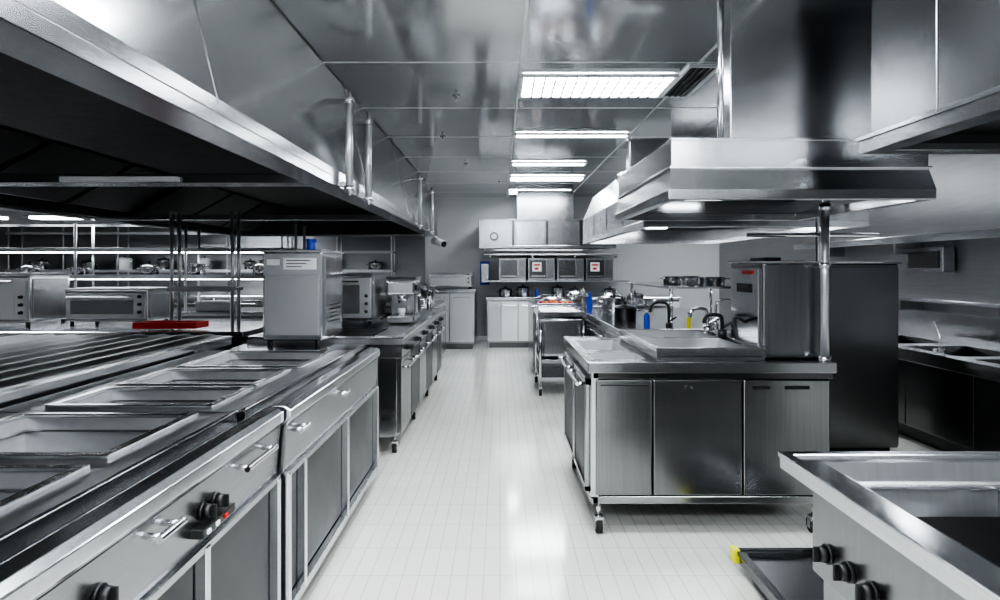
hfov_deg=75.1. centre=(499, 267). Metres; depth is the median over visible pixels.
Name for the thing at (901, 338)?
basin
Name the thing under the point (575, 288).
saucepan
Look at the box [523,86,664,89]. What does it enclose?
louvres
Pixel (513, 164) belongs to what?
diffuser
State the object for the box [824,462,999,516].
basin
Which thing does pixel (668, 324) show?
faucet
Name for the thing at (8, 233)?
shelf rack
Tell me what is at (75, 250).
shelf
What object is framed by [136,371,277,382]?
basin
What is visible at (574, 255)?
shelf
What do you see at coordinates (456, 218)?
wall
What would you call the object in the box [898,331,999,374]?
countertop
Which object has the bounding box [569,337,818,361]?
island countertop
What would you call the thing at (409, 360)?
kitchen counter
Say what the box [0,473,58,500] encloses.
basin
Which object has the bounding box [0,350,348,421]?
countertop
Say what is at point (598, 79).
louvres
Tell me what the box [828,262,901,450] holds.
cabinet
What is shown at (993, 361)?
basin
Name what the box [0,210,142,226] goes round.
hood
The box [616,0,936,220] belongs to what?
extraction hood
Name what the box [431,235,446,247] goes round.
ceiling camera
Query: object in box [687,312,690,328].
bottle
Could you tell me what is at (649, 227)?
lamp
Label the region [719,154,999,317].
wall
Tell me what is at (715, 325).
faucet
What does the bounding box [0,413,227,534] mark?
countertop
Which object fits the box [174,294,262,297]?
countertop
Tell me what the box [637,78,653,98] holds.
louvres
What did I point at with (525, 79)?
diffuser
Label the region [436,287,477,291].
countertop
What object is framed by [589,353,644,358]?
basin
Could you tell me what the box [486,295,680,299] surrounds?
countertop
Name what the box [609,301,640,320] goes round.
stock pot
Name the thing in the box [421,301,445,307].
countertop
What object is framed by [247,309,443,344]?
countertop
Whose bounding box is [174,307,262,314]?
countertop
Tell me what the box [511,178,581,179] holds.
diffuser
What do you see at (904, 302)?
wall shelf
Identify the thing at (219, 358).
basin
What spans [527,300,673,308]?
island countertop
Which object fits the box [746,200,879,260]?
pipe manifold
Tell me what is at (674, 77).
frame
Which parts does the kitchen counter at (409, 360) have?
control panel, door, door, door, door, door, door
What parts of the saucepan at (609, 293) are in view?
lid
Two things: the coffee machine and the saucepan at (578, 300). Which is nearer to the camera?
the coffee machine
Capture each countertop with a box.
[0,321,262,347]
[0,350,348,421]
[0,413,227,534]
[48,307,262,320]
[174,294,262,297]
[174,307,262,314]
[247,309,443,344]
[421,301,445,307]
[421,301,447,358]
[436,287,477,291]
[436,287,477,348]
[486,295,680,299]
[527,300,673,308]
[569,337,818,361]
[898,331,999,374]
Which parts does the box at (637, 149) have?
spout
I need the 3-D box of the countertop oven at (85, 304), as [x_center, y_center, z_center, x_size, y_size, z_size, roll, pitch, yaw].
[-3.572,0.352,6.099,0.775,0.334,0.521,0,0,0]
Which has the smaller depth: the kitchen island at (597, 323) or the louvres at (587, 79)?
the louvres at (587, 79)
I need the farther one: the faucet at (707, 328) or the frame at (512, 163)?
the frame at (512, 163)
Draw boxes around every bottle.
[427,294,431,310]
[587,292,591,309]
[644,310,649,325]
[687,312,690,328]
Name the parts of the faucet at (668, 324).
spout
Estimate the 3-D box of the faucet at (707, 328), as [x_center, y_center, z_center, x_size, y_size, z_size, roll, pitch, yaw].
[1.356,0.345,4.350,0.197,0.177,0.056,0,0,0]
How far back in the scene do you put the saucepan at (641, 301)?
8.84 m
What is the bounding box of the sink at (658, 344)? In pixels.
[619,329,765,360]
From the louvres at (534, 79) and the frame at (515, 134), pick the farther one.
the frame at (515, 134)
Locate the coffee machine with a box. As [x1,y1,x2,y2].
[386,280,419,322]
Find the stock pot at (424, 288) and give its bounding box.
[421,284,431,305]
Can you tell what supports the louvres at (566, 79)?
attached to the frame at (674, 77)
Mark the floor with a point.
(481, 496)
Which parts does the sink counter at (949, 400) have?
door, door, door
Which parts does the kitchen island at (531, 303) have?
door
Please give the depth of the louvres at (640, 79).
4.85 m
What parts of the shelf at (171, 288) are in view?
post, post, post, post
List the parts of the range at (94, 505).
knob, knob, handle post, handle post, door panel, door frame, knob, knob, rail, knob, knob, door panel, handle post, door frame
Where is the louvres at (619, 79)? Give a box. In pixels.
[608,78,621,98]
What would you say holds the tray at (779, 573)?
on the floor
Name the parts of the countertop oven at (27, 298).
frame, plate, panel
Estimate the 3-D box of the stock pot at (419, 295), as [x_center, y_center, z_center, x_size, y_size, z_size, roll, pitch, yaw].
[-1.000,0.376,7.250,0.329,0.268,0.252,0,0,0]
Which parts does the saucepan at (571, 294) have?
lid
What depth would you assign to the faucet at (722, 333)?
4.05 m
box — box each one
[615,138,668,181]
[906,247,954,271]
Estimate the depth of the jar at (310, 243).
4.72 m
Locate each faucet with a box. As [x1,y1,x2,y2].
[649,301,676,328]
[688,306,717,332]
[702,313,730,337]
[712,298,730,328]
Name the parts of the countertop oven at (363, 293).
frame, plate, panel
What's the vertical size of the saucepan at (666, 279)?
0.073 m
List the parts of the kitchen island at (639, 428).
frame, frame, door, frame, frame, frame, rail, door, frame, frame, frame, rail, corner post, castor stem, door, door, rail, under rail, door, castor stem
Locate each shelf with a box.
[0,223,305,309]
[166,212,242,326]
[483,279,628,281]
[484,254,622,257]
[535,350,563,362]
[535,366,563,380]
[627,282,730,288]
[794,228,999,256]
[898,295,999,309]
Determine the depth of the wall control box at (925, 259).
6.19 m
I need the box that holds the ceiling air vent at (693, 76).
[660,64,716,97]
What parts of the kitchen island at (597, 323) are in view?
door, door, door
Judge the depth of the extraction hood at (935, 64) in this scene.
2.47 m
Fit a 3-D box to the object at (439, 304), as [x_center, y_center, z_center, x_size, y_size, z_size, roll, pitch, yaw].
[-1.379,0.970,9.450,1.142,0.900,1.700,0,0,0]
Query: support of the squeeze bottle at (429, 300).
on the kitchen counter at (409, 360)
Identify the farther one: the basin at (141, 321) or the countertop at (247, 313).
the countertop at (247, 313)
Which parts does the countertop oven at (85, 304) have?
frame, plate, panel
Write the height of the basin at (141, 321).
0.040 m
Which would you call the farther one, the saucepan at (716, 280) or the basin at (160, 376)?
the saucepan at (716, 280)
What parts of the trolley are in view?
post, post, push handle, post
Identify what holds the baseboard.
attached to the wall at (456, 218)
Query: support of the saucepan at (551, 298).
on the island countertop
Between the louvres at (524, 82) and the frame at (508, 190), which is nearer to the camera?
the louvres at (524, 82)
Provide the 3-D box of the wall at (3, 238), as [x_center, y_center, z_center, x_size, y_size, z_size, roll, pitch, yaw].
[-9.550,0.020,4.800,0.100,2.800,15.600,0,0,0]
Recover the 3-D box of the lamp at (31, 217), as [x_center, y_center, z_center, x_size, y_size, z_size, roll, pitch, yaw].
[-5.300,-0.625,8.100,1.000,0.030,0.200,0,0,0]
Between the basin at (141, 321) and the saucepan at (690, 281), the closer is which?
the basin at (141, 321)
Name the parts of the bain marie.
knob, knob, knob, knob, knob, knob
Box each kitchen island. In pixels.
[527,300,673,369]
[558,336,836,532]
[579,308,730,335]
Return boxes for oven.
[0,273,71,325]
[63,287,169,324]
[261,250,345,346]
[342,272,387,323]
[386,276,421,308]
[429,273,473,288]
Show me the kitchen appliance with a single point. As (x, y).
(775, 303)
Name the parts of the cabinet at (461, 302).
door, door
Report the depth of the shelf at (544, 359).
7.25 m
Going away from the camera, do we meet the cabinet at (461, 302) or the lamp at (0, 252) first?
the lamp at (0, 252)
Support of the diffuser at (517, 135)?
attached to the frame at (515, 134)
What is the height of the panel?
0.450 m
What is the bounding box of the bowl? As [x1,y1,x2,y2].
[933,349,945,352]
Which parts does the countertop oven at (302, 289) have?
door, label plate, lid, door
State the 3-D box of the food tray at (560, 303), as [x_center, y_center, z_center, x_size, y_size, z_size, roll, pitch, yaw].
[0.750,0.469,8.710,0.500,0.059,0.180,0,0,0]
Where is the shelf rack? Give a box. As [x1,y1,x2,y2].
[5,227,395,294]
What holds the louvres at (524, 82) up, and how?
attached to the frame at (674, 77)
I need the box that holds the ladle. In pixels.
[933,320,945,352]
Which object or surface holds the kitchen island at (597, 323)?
on the floor
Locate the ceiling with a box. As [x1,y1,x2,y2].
[269,0,716,196]
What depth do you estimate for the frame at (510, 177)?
9.70 m
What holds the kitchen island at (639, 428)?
on the floor
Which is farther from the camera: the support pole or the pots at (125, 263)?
the pots at (125, 263)
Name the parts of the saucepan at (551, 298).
lid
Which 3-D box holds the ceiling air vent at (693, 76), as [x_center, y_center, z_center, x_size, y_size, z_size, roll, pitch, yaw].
[1.390,-1.370,4.800,0.220,0.020,0.800,0,0,0]
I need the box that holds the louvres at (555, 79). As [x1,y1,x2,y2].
[550,78,556,98]
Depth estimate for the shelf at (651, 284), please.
5.94 m
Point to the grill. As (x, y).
(32, 367)
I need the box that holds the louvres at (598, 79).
[588,78,599,98]
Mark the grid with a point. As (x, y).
(526, 1)
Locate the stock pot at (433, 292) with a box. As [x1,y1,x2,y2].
[424,284,438,303]
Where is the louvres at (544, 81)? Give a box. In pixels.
[540,78,545,98]
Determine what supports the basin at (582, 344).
in the island countertop
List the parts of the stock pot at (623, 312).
lid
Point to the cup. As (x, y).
(401, 311)
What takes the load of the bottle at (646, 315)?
on the kitchen island at (597, 323)
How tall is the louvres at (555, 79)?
0.024 m
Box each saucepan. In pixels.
[499,286,511,296]
[514,284,531,296]
[537,295,560,299]
[540,294,564,302]
[549,284,566,296]
[566,288,587,301]
[568,286,581,291]
[570,296,595,304]
[600,290,622,296]
[603,286,616,295]
[626,291,646,301]
[633,298,656,304]
[658,276,685,283]
[680,277,712,285]
[682,276,703,282]
[705,277,729,284]
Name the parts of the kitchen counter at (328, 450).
door frame, door panel, door frame, door panel, rail, rail, control panel, rail, door frame, door panel, door frame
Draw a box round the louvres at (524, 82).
[523,81,669,84]
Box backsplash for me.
[10,227,424,293]
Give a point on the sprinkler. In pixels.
(456, 96)
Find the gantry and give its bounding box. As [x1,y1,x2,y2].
[627,282,730,326]
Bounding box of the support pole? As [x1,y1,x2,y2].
[819,202,830,361]
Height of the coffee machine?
0.390 m
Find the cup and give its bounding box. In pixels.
[398,308,405,314]
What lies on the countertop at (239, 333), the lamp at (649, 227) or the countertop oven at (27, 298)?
the countertop oven at (27, 298)
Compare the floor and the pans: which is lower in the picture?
the floor
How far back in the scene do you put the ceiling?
4.50 m
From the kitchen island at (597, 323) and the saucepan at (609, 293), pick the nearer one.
the kitchen island at (597, 323)
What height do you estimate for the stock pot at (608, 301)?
0.248 m
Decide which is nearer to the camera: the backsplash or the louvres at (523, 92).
the louvres at (523, 92)
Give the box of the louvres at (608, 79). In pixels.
[598,78,610,98]
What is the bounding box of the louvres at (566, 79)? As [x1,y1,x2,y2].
[559,78,567,98]
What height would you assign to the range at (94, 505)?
0.905 m
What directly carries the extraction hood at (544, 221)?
attached to the ceiling
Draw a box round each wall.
[0,227,7,272]
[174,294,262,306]
[425,197,718,335]
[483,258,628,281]
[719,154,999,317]
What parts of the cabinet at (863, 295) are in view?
plate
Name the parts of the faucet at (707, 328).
spout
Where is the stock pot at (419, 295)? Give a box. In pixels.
[418,294,424,313]
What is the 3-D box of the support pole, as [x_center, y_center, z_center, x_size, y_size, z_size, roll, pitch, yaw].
[1.735,0.075,3.470,0.060,0.850,0.060,0,0,0]
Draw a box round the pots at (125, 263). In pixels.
[33,256,385,269]
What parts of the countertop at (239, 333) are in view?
door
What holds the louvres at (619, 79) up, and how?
attached to the frame at (674, 77)
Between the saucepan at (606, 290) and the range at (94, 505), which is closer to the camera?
the range at (94, 505)
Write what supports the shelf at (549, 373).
attached to the trolley
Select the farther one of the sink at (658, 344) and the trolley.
the trolley
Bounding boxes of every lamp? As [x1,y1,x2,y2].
[0,252,261,252]
[29,216,82,219]
[59,176,179,181]
[70,279,262,279]
[646,227,666,228]
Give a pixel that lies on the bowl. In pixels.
(935, 350)
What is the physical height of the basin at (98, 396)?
0.130 m
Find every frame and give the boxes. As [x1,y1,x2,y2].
[508,190,572,193]
[509,176,585,180]
[511,162,587,165]
[513,133,630,137]
[518,74,679,97]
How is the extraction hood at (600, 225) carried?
attached to the ceiling
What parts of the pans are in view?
lid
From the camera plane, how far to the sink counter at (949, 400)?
5.08 m
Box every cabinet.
[486,295,680,347]
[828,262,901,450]
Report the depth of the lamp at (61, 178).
3.83 m
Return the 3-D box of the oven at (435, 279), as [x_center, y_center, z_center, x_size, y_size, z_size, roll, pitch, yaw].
[-0.873,0.228,11.774,0.775,0.285,0.671,0,0,0]
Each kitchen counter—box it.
[0,347,379,599]
[247,308,444,452]
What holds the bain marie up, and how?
on the floor
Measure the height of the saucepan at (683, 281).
0.073 m
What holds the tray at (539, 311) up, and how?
on the trolley
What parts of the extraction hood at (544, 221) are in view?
panel, frame, panel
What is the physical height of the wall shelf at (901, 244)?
0.170 m
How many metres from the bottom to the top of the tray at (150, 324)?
0.050 m
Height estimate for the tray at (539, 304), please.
0.029 m
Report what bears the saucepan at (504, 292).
on the cabinet at (507, 317)
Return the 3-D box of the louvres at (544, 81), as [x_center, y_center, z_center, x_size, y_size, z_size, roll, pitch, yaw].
[0.323,-1.352,4.880,0.012,0.024,0.520,0,0,0]
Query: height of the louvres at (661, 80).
0.024 m
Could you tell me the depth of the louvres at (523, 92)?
5.00 m
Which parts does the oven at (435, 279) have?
frame, plate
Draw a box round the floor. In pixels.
[300,341,939,599]
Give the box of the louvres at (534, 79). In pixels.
[530,78,535,98]
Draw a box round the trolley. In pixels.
[534,307,586,395]
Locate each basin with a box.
[0,418,176,451]
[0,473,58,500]
[69,390,236,403]
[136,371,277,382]
[137,321,199,322]
[193,353,322,364]
[575,340,626,349]
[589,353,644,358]
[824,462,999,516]
[898,335,945,342]
[907,346,999,355]
[974,359,999,363]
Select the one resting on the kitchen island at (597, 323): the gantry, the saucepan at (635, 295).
the gantry
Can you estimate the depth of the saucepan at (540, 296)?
9.46 m
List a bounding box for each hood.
[0,0,436,236]
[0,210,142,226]
[479,191,615,250]
[583,119,868,243]
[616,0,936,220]
[856,0,999,153]
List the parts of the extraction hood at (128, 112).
strut rod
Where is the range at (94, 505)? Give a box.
[0,408,283,599]
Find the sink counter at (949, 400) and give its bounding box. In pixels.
[898,310,999,450]
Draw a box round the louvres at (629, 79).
[617,78,631,98]
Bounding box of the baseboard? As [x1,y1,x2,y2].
[476,336,486,340]
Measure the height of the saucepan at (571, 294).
0.198 m
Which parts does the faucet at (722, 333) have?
spout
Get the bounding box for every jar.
[306,239,316,249]
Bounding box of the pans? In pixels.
[193,299,236,310]
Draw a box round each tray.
[132,320,208,328]
[534,307,586,316]
[537,301,574,305]
[537,303,574,305]
[730,545,823,599]
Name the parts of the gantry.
post, post, post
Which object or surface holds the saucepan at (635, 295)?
on the island countertop
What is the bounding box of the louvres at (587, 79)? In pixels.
[579,78,588,98]
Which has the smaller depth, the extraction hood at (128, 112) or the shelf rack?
the extraction hood at (128, 112)
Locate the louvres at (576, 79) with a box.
[569,78,578,98]
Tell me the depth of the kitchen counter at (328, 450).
2.94 m
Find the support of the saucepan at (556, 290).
on the cabinet at (507, 317)
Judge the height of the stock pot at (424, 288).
0.328 m
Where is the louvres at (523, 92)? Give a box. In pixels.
[522,91,660,93]
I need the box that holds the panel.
[480,261,489,284]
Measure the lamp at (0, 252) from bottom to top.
0.018 m
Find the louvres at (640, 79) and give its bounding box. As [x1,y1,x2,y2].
[627,78,642,98]
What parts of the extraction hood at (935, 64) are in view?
panel, lip trim, frame, panel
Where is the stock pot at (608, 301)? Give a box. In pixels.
[598,292,630,313]
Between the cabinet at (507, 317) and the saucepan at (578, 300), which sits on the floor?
the cabinet at (507, 317)
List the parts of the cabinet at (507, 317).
door, door, door, door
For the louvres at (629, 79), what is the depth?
4.85 m
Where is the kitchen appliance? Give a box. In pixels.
[729,257,830,357]
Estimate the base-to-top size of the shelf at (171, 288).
1.020 m
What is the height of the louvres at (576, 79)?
0.024 m
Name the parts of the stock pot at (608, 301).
lid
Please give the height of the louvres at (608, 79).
0.024 m
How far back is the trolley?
7.26 m
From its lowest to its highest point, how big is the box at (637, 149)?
0.306 m
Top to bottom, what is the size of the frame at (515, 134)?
0.024 m
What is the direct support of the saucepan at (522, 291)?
on the cabinet at (507, 317)
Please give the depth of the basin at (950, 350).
5.49 m
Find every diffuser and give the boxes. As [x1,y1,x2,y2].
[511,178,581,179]
[513,164,582,164]
[517,135,625,135]
[522,78,671,94]
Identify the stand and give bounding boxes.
[227,343,365,354]
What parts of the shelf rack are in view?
post, post, post, post, post, post, post, post, post, post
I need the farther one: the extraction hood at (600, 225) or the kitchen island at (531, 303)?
the kitchen island at (531, 303)
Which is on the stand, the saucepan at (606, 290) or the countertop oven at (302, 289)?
the countertop oven at (302, 289)
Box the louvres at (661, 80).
[646,78,664,98]
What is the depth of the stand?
4.64 m
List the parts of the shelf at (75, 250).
lid, post, post, shelf of saucepans, lid, post, post, post, post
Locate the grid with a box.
[323,0,716,196]
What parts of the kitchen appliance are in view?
panel, plate, panel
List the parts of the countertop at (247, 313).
door, door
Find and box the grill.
[0,334,231,408]
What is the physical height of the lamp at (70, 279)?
0.018 m
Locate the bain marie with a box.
[778,451,999,599]
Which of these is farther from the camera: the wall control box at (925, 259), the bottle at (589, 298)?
the bottle at (589, 298)

